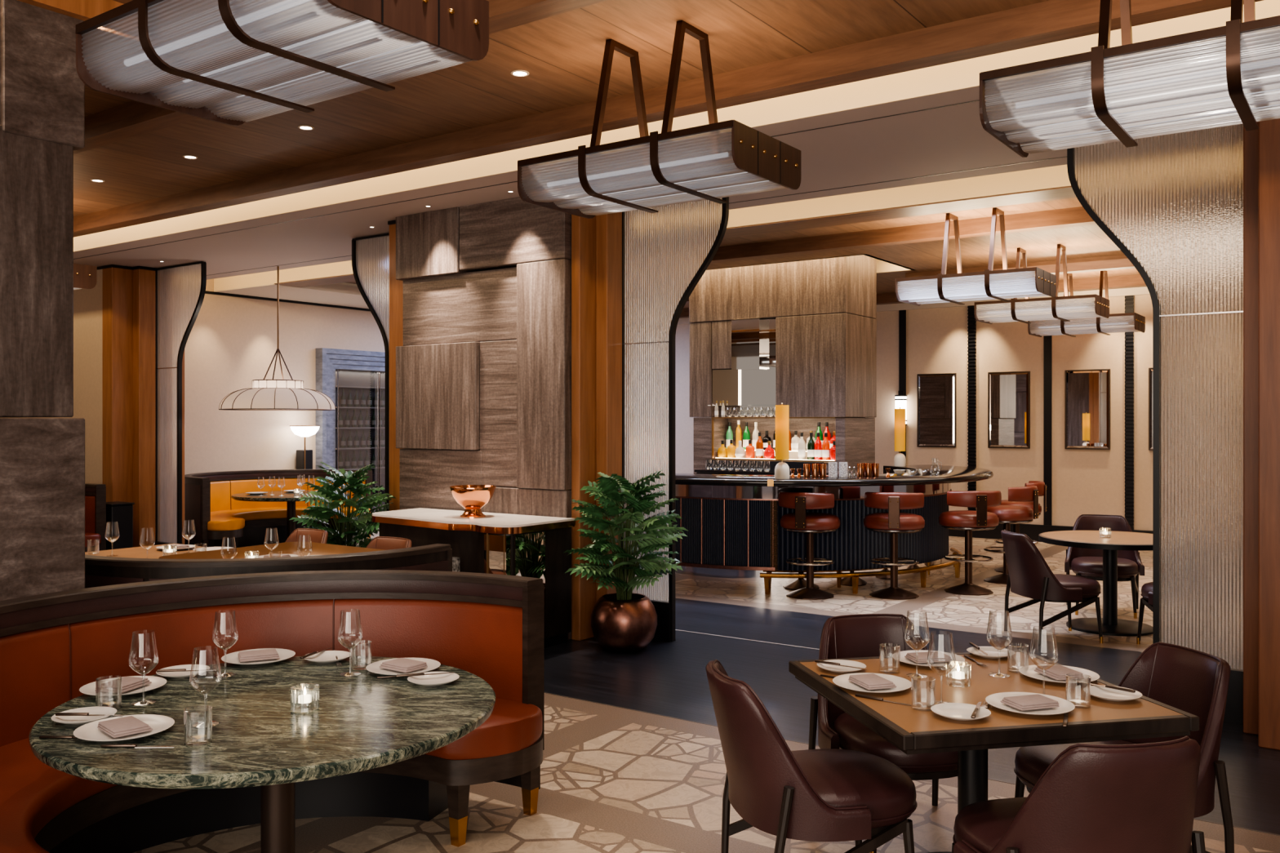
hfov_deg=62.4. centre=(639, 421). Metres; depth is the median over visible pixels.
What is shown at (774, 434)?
bottle
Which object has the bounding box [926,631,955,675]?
bowl
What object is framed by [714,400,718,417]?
bottle
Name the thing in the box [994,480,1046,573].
bar stool
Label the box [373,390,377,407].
wine bottle
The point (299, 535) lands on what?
wine glass
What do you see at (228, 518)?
seat cushion
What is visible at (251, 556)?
candle holder
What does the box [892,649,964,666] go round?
dinner plate
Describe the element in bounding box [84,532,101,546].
seat cushion
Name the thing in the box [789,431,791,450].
bottle
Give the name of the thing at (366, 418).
wine bottle
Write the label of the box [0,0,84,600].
stone pillar
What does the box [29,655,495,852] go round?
marble table
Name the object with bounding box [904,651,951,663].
napkin
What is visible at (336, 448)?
shelf
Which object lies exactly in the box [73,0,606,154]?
trim
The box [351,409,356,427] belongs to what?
wine bottle
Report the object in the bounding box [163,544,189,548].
napkin
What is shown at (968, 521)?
bar stool
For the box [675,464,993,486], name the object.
countertop
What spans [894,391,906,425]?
wall sconce
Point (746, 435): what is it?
bottle
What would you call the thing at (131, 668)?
bowl
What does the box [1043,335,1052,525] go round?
trim
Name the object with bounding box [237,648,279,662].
napkin
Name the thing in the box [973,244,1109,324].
pendant lamp
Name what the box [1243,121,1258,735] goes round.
pilaster
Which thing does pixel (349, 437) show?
wine bottle
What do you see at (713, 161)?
pendant lamp
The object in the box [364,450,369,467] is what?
wine bottle
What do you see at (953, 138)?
ceiling
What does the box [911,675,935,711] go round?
tumbler
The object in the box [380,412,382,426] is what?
wine bottle
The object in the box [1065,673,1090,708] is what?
tumbler
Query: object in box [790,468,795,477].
copper jigger
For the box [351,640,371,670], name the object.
tumbler
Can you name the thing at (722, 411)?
bottle
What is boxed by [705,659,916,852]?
dining chair
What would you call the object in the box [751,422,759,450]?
bottle
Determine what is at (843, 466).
glass
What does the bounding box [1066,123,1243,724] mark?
column
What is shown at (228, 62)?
pendant lamp
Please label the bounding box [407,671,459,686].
plate
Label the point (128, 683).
napkin
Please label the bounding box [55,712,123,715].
table knife
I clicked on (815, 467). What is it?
copper cup
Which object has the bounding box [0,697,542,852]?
seat cushion
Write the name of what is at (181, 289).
column
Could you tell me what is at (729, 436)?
bottle
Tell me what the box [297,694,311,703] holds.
candle
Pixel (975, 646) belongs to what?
table knife
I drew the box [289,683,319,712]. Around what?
candle holder
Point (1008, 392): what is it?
wall mirror
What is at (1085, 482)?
wall
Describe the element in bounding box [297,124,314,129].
recessed light
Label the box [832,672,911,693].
dinner plate
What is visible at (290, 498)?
marble table
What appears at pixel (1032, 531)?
baseboard
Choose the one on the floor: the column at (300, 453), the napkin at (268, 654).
the column at (300, 453)
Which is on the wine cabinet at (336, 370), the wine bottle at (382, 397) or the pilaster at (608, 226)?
the wine bottle at (382, 397)
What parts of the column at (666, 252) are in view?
glass pane, glass pane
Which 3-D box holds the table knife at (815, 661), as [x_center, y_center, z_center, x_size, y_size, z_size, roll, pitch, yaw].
[0.763,0.924,4.011,0.213,0.008,0.014,0,0,35]
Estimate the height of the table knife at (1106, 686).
0.008 m
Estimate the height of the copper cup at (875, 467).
0.135 m
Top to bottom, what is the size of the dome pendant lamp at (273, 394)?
2.111 m
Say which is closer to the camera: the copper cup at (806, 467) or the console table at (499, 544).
the console table at (499, 544)
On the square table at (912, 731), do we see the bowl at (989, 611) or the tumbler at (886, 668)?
the tumbler at (886, 668)
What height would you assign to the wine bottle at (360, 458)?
0.270 m
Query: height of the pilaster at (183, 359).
3.495 m
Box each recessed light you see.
[90,178,104,182]
[182,155,197,159]
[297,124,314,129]
[511,69,528,76]
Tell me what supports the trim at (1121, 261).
attached to the ceiling at (1085, 241)
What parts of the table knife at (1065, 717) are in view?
handle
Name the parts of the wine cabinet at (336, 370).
door rail, panel, door rail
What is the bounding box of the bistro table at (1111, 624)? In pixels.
[1038,530,1152,636]
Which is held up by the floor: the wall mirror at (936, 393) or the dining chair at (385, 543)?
the dining chair at (385, 543)
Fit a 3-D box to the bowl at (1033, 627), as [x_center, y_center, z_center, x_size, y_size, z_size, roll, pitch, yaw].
[1.388,0.781,3.628,0.095,0.144,0.095,0,0,35]
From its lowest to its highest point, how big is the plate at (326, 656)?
0.020 m
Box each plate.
[51,706,116,724]
[73,714,174,741]
[79,675,166,696]
[155,544,196,550]
[155,664,209,678]
[193,546,232,551]
[221,648,295,665]
[245,492,267,494]
[255,554,297,558]
[284,489,305,492]
[303,650,351,663]
[365,657,440,675]
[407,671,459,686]
[817,659,866,673]
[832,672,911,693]
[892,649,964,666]
[930,702,991,720]
[966,646,1014,658]
[985,692,1075,715]
[1018,664,1099,683]
[1083,685,1142,701]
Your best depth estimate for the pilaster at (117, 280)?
12.14 m
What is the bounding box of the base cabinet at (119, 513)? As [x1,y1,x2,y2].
[106,501,134,550]
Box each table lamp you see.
[774,403,789,479]
[893,407,906,466]
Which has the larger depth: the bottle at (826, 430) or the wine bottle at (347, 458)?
the wine bottle at (347, 458)
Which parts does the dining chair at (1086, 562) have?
seat frame, seat, leg, leg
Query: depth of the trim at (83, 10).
4.75 m
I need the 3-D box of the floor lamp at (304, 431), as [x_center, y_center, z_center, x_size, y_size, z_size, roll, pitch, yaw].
[-4.912,0.878,15.479,0.431,1.643,0.431,0,0,35]
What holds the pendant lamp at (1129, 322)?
hanging from the ceiling at (1085, 241)
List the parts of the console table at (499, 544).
etched panel, brass post, mirror panel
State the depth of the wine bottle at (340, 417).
16.28 m
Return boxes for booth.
[0,569,544,852]
[84,483,106,552]
[84,543,452,588]
[184,469,372,547]
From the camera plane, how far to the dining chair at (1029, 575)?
8.09 m
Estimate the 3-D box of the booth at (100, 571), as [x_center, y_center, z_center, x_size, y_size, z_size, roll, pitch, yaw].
[-2.332,1.192,5.743,2.495,1.016,1.160,0,0,9]
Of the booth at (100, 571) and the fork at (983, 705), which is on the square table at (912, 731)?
the fork at (983, 705)
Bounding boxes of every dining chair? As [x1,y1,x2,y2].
[285,528,328,543]
[366,536,412,550]
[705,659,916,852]
[808,613,957,852]
[951,736,1205,852]
[1000,529,1102,646]
[1013,642,1234,852]
[1064,514,1144,618]
[1136,582,1152,644]
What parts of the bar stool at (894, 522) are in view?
plate, seat, backrest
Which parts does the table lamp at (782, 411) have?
lamp shade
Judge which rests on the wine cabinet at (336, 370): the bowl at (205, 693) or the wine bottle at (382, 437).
the wine bottle at (382, 437)
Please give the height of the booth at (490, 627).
1.016 m
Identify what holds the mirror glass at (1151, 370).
attached to the wall mirror at (1150, 370)
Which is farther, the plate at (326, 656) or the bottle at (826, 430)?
the bottle at (826, 430)
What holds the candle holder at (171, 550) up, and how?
on the wooden table at (135, 552)
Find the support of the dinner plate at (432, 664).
on the marble table at (363, 722)
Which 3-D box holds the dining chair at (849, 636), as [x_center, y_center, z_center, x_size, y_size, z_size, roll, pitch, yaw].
[1.069,1.282,4.396,0.655,0.839,0.724,0,0,-12]
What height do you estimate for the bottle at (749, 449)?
0.242 m
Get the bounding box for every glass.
[104,524,119,556]
[128,630,159,706]
[139,528,155,549]
[182,520,195,553]
[189,646,222,728]
[211,610,239,677]
[220,537,236,559]
[263,528,279,550]
[296,534,312,556]
[337,609,363,676]
[828,462,837,477]
[839,462,848,477]
[903,610,929,678]
[926,631,955,704]
[986,610,1012,678]
[1029,626,1058,689]
[1150,368,1152,448]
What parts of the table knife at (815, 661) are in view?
handle, blade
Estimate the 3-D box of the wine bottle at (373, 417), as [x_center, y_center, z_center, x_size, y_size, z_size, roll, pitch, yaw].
[-4.247,-0.045,16.834,0.074,0.270,0.074,0,0,35]
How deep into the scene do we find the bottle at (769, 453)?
13.48 m
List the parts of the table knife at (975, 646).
handle, blade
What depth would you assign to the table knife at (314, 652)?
4.20 m
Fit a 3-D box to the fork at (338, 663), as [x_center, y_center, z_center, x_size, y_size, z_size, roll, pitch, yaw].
[-1.195,0.947,4.174,0.021,0.006,0.200,0,0,-20]
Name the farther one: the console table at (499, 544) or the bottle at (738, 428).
the bottle at (738, 428)
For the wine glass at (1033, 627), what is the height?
0.240 m
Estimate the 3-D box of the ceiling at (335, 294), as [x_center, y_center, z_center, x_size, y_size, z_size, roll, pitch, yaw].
[-3.350,-1.855,17.081,1.400,0.120,6.980,0,0,35]
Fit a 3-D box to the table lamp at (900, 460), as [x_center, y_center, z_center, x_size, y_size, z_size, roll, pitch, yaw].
[3.224,0.185,13.093,0.144,0.732,0.144,0,0,35]
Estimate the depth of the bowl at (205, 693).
3.29 m
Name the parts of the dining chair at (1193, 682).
leg, seat, leg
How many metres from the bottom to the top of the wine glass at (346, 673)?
0.240 m
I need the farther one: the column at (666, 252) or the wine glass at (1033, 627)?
the column at (666, 252)
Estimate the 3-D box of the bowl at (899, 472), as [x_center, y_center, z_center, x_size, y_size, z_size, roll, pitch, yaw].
[2.671,0.524,10.874,0.120,0.055,0.118,0,0,35]
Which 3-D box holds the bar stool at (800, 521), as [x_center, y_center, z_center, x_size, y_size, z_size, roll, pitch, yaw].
[1.649,1.186,10.275,0.583,1.028,0.596,0,0,22]
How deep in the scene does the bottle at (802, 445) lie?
13.23 m
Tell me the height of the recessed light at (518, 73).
0.006 m
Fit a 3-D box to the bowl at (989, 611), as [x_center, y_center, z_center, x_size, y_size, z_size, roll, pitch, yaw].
[1.343,0.781,3.946,0.095,0.144,0.095,0,0,35]
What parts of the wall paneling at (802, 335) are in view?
mirror panel, mirror panel, mirror panel, mirror panel, niche frame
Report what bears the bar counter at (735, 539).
on the floor
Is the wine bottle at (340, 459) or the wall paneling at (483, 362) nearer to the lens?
the wall paneling at (483, 362)
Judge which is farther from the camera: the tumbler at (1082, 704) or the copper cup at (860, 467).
the copper cup at (860, 467)
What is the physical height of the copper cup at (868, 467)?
0.135 m
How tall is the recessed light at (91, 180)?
0.006 m
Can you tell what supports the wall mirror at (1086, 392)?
attached to the wall at (1085, 482)
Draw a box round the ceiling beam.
[73,0,1262,237]
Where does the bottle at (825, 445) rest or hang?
on the wall paneling at (802, 335)
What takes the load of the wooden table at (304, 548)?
on the floor
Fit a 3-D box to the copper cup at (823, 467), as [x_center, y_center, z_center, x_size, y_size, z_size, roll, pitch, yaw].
[1.800,0.484,10.388,0.072,0.135,0.072,0,0,35]
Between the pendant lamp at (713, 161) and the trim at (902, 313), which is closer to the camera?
the pendant lamp at (713, 161)
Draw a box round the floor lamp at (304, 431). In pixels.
[289,425,319,469]
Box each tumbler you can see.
[87,538,99,554]
[95,675,121,709]
[183,705,212,746]
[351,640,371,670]
[879,644,900,674]
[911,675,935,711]
[1007,643,1028,673]
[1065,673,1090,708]
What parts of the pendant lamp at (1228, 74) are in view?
plate, frame, ribbed glass, ribbed glass, ribbed glass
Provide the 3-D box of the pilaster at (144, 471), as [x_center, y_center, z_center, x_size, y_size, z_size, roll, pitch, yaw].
[-5.720,-0.048,12.364,0.150,3.495,0.390,0,0,35]
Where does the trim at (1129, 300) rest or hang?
attached to the wall at (1085, 482)
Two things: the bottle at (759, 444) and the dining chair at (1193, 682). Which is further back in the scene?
the bottle at (759, 444)
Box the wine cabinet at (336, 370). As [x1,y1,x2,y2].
[315,347,385,511]
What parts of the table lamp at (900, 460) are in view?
lamp shade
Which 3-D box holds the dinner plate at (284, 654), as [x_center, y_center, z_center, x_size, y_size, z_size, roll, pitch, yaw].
[-1.515,0.940,4.196,0.278,0.020,0.278,0,0,35]
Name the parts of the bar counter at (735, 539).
ribbed post, panel, kick plate, copper trim, foot rail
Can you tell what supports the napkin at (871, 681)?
on the dinner plate at (902, 684)
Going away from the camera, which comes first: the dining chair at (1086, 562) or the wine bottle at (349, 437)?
the dining chair at (1086, 562)
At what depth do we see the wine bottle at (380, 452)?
16.92 m
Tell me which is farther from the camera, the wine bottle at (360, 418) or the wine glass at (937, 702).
the wine bottle at (360, 418)
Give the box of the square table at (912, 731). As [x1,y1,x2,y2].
[788,649,1199,852]
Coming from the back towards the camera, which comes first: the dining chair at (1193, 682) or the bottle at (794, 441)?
the bottle at (794, 441)
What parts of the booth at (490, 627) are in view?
rail, backrest, cap rail, leg, leg, post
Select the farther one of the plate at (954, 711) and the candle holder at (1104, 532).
the candle holder at (1104, 532)
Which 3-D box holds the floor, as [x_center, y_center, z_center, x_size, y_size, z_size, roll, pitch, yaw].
[-1.025,1.750,8.075,21.000,0.100,20.000,0,0,35]
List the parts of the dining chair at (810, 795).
leg, leg, seat, leg, seat frame, leg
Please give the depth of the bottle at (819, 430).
13.31 m
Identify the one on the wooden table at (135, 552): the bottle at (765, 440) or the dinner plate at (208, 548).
the dinner plate at (208, 548)
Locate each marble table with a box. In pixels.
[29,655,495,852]
[231,490,349,539]
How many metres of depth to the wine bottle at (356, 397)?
16.53 m
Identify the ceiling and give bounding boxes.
[73,0,1048,216]
[73,86,1066,279]
[213,283,368,308]
[346,197,1139,307]
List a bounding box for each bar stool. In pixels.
[777,491,839,599]
[863,492,924,599]
[938,490,1001,595]
[983,484,1038,584]
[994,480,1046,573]
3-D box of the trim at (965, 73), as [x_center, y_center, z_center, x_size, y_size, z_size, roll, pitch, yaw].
[-1.224,-2.058,7.793,21.000,0.525,0.013,0,0,35]
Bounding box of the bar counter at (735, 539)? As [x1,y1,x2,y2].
[675,464,993,594]
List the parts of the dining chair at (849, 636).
leg, seat, seat frame, leg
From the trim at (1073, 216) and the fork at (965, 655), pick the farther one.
the trim at (1073, 216)
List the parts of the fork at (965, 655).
handle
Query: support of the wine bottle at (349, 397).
on the wine cabinet at (336, 370)
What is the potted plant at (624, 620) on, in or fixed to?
on the floor
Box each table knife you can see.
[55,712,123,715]
[100,743,173,747]
[156,668,216,672]
[299,647,332,658]
[395,672,454,677]
[814,660,866,670]
[854,693,913,706]
[968,642,987,655]
[970,702,982,718]
[1062,712,1068,727]
[1075,680,1135,693]
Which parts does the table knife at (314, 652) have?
handle, blade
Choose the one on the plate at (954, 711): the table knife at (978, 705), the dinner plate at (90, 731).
the table knife at (978, 705)
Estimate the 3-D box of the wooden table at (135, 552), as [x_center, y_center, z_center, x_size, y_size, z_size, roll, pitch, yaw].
[-3.426,1.325,7.520,1.200,0.750,0.960,0,0,35]
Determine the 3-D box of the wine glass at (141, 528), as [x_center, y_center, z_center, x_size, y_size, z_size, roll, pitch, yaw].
[-3.287,0.830,7.041,0.095,0.240,0.095,0,0,35]
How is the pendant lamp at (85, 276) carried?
hanging from the ceiling at (562, 54)
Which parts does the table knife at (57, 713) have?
handle, blade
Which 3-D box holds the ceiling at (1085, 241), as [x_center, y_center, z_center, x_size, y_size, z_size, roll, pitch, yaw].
[4.241,-2.192,11.968,16.900,0.495,6.560,0,0,35]
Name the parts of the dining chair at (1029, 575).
leg, leg, seat frame, leg, seat, leg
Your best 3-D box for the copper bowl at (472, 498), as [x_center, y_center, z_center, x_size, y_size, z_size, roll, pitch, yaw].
[-1.306,0.624,8.249,0.360,0.238,0.360,0,0,35]
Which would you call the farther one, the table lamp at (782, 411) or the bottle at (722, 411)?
the bottle at (722, 411)
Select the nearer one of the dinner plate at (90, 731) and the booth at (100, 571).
the dinner plate at (90, 731)
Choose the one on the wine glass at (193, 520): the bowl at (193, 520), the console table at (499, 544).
the bowl at (193, 520)
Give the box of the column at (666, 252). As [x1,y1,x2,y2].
[622,196,728,642]
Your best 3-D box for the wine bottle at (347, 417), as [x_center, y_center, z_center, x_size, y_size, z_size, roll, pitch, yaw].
[-4.548,-0.045,16.410,0.074,0.270,0.074,0,0,35]
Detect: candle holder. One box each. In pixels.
[162,544,177,555]
[244,551,257,558]
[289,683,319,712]
[946,661,970,686]
[1099,527,1111,537]
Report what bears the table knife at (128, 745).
on the marble table at (363, 722)
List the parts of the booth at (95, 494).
rail, backrest, cap rail, post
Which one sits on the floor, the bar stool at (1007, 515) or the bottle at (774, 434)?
the bar stool at (1007, 515)
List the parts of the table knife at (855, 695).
handle, blade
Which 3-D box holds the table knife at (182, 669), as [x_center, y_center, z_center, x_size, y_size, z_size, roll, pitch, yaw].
[-1.685,0.925,3.930,0.213,0.008,0.014,0,0,-8]
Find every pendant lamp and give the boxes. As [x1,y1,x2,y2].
[73,263,97,289]
[75,0,488,125]
[218,266,335,410]
[517,20,800,218]
[895,207,1056,306]
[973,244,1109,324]
[979,0,1279,157]
[1027,270,1145,337]
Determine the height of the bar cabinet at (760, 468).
1.155 m
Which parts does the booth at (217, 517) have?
panel, leg, post, leg, cap rail, rail, backrest, post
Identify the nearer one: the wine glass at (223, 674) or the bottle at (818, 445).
the wine glass at (223, 674)
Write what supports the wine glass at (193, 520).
on the wooden table at (135, 552)
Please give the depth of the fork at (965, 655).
4.17 m
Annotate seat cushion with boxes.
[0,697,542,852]
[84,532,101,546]
[207,506,370,531]
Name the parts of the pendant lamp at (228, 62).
frame, plate, ribbed glass, ribbed glass, ribbed glass, plate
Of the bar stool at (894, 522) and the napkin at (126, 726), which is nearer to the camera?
the napkin at (126, 726)
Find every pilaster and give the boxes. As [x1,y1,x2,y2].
[101,264,133,502]
[132,266,157,547]
[182,351,184,544]
[387,219,403,511]
[571,214,595,640]
[595,212,622,602]
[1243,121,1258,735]
[1258,118,1279,750]
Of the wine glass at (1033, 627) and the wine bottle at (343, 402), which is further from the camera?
the wine bottle at (343, 402)
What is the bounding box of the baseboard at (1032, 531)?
[948,523,1152,542]
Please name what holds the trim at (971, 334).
attached to the wall at (1085, 482)
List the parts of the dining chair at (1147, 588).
leg, seat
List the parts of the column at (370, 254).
glass pane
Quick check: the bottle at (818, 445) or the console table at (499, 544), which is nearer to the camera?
the console table at (499, 544)
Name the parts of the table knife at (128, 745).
handle, blade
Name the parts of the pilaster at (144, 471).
trim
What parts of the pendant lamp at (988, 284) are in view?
plate, frame, ribbed glass, ribbed glass, ribbed glass, plate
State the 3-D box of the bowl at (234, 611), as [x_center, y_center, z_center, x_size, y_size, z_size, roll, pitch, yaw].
[-1.552,0.782,3.952,0.095,0.144,0.095,0,0,35]
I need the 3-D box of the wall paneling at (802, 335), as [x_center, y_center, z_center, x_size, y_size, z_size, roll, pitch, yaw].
[1.822,-0.350,13.778,2.260,4.100,1.000,0,0,35]
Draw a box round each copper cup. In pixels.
[803,463,810,477]
[811,463,818,477]
[819,463,826,477]
[857,463,864,477]
[864,463,871,477]
[871,463,879,477]
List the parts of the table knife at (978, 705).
handle, blade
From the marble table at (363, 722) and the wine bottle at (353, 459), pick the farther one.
the wine bottle at (353, 459)
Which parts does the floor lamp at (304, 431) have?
stem, lamp shade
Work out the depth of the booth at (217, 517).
14.41 m
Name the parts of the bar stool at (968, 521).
seat, backrest, plate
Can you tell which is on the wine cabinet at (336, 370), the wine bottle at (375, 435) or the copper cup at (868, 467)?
the wine bottle at (375, 435)
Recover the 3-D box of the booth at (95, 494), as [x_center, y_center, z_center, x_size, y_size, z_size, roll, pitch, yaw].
[-7.078,1.192,10.789,1.513,1.016,2.632,0,0,35]
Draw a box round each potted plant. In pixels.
[289,462,395,547]
[564,470,688,652]
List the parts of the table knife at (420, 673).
handle, blade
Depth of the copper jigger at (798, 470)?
10.44 m
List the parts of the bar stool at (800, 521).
plate, backrest, seat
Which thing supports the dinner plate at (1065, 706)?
on the square table at (912, 731)
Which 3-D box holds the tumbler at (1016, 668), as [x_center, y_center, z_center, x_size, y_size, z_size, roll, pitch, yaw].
[1.437,0.899,4.014,0.078,0.100,0.078,0,0,35]
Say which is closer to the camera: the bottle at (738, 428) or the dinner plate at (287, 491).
the bottle at (738, 428)
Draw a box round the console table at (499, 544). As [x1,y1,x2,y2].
[371,507,575,648]
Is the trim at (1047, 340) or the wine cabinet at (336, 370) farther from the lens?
the wine cabinet at (336, 370)
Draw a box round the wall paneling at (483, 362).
[395,196,571,639]
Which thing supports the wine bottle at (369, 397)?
on the wine cabinet at (336, 370)
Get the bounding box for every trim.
[17,0,123,21]
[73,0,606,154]
[73,0,1279,252]
[73,99,1066,275]
[204,290,369,311]
[213,164,1071,290]
[274,186,1076,287]
[544,692,1279,835]
[675,629,819,649]
[677,286,1150,324]
[679,274,1146,318]
[686,254,1134,302]
[710,206,1096,263]
[898,310,906,457]
[967,305,976,511]
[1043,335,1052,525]
[1124,295,1133,529]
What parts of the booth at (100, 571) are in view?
panel, cap rail, post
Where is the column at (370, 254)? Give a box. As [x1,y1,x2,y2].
[351,233,389,511]
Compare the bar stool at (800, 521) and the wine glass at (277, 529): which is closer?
the wine glass at (277, 529)
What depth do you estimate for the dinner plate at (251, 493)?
13.79 m
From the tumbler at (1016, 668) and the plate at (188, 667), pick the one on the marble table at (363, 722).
the plate at (188, 667)
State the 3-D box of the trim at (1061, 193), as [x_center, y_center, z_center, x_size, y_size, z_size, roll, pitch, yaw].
[2.228,-1.873,9.123,16.900,0.145,0.410,0,0,35]
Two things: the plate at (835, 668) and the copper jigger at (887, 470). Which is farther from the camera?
the copper jigger at (887, 470)
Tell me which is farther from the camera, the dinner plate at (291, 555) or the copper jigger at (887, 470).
the copper jigger at (887, 470)
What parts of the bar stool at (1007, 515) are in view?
seat, backrest, plate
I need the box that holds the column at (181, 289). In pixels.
[153,261,206,545]
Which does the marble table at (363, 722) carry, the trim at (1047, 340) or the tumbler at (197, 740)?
the tumbler at (197, 740)
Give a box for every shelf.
[335,386,385,388]
[335,406,385,408]
[335,426,385,428]
[335,447,385,449]
[335,466,385,469]
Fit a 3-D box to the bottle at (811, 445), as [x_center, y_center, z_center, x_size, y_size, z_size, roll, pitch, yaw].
[2.139,0.308,13.187,0.098,0.343,0.098,0,0,35]
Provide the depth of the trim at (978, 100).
8.11 m
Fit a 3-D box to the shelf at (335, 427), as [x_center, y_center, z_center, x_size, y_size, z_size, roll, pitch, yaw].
[-4.210,0.100,16.894,0.088,0.020,1.680,0,0,35]
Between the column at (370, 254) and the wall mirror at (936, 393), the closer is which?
the column at (370, 254)
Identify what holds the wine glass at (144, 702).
on the marble table at (363, 722)
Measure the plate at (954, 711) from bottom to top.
0.020 m
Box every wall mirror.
[917,373,956,447]
[987,371,1030,448]
[1064,368,1110,449]
[1148,368,1152,450]
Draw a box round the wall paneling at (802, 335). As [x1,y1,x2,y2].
[688,254,876,475]
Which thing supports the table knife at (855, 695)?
on the square table at (912, 731)
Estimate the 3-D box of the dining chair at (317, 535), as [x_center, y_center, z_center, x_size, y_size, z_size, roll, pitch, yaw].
[-2.799,1.282,8.198,0.655,0.839,0.724,0,0,35]
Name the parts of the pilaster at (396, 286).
trim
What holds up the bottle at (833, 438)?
on the wall paneling at (802, 335)
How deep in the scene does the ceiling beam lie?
5.92 m
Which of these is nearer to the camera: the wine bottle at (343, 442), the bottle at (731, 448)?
the bottle at (731, 448)
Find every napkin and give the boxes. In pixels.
[97,676,151,693]
[97,715,152,737]
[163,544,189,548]
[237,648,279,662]
[263,553,290,557]
[379,657,427,672]
[848,673,896,689]
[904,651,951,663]
[1000,693,1059,711]
[1034,665,1084,680]
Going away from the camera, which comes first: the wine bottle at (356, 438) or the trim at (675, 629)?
the trim at (675, 629)
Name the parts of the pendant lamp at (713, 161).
plate, frame, ribbed glass, ribbed glass, ribbed glass, plate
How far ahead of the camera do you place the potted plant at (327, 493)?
9.19 m
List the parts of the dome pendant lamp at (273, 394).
lamp shade, rod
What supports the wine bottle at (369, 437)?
on the wine cabinet at (336, 370)
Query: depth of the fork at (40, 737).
3.16 m
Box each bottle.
[338,409,342,427]
[338,451,342,468]
[340,389,346,406]
[340,431,346,448]
[345,409,350,427]
[345,451,350,468]
[347,389,352,406]
[347,430,352,448]
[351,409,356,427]
[351,450,356,468]
[354,389,359,407]
[354,430,359,448]
[358,409,363,426]
[358,450,363,467]
[360,390,365,407]
[360,430,365,447]
[364,410,369,426]
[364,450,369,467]
[367,390,372,407]
[367,430,372,447]
[371,410,376,426]
[371,450,376,467]
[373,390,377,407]
[373,430,377,447]
[380,390,384,407]
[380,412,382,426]
[380,430,384,447]
[380,452,382,466]
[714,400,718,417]
[717,440,727,457]
[720,400,724,417]
[725,422,733,448]
[727,440,735,457]
[734,440,745,457]
[736,420,741,448]
[742,422,750,449]
[746,440,754,458]
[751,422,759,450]
[755,431,763,458]
[762,430,771,450]
[764,440,774,458]
[773,429,775,450]
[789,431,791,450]
[791,431,799,450]
[797,432,805,459]
[806,431,815,451]
[807,432,814,459]
[813,432,822,460]
[814,422,822,443]
[822,422,830,449]
[822,432,829,460]
[829,431,835,448]
[829,440,835,460]
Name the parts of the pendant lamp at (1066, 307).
plate, frame, ribbed glass, ribbed glass, ribbed glass, plate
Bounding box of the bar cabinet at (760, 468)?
[694,459,828,475]
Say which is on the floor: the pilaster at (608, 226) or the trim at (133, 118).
the pilaster at (608, 226)
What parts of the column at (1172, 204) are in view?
frame, glass pane, glass pane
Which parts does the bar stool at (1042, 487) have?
seat, backrest, plate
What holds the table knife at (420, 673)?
on the plate at (434, 680)
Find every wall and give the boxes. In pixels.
[4,268,102,484]
[184,279,385,475]
[675,294,1152,530]
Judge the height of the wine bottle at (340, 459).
0.270 m
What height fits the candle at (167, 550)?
0.021 m
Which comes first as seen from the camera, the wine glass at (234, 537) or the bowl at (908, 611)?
the bowl at (908, 611)
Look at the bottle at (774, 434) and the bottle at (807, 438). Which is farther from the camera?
the bottle at (774, 434)
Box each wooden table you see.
[84,543,205,558]
[159,542,384,559]
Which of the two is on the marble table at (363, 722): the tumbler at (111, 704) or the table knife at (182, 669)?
the tumbler at (111, 704)
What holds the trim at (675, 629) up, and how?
on the floor
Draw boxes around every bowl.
[104,524,119,542]
[128,630,159,675]
[182,520,195,539]
[189,646,222,694]
[211,610,239,649]
[337,609,363,648]
[449,484,496,517]
[893,469,905,475]
[903,610,929,650]
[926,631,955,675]
[986,610,1012,649]
[1029,626,1058,670]
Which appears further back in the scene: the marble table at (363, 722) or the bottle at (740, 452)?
the bottle at (740, 452)
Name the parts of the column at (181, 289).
glass pane, glass pane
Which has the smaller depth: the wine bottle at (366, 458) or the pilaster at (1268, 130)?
the pilaster at (1268, 130)
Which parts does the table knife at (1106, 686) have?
blade, handle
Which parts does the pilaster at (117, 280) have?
trim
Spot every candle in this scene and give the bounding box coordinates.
[166,549,173,552]
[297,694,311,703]
[952,671,964,679]
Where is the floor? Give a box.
[133,528,1279,852]
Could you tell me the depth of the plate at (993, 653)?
4.29 m
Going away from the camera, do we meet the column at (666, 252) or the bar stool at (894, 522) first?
the column at (666, 252)
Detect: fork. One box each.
[39,736,75,738]
[335,656,342,666]
[377,675,395,678]
[820,674,835,678]
[964,654,988,666]
[981,701,988,707]
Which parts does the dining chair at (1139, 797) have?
seat, leg, leg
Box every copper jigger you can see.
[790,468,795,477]
[796,468,801,477]
[885,468,890,476]
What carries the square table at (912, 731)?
on the floor
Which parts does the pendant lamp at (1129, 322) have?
plate, ribbed glass, ribbed glass, ribbed glass, frame, plate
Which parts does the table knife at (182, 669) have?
handle, blade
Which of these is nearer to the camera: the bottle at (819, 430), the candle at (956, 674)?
the candle at (956, 674)
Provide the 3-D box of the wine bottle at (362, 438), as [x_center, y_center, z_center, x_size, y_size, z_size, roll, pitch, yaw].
[-4.369,0.275,16.663,0.074,0.270,0.074,0,0,35]
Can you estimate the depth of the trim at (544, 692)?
5.63 m
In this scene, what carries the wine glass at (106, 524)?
on the wooden table at (135, 552)
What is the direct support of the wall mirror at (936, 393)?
attached to the wall at (1085, 482)
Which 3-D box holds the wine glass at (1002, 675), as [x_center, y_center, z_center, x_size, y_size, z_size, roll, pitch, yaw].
[1.343,0.829,3.946,0.095,0.240,0.095,0,0,35]

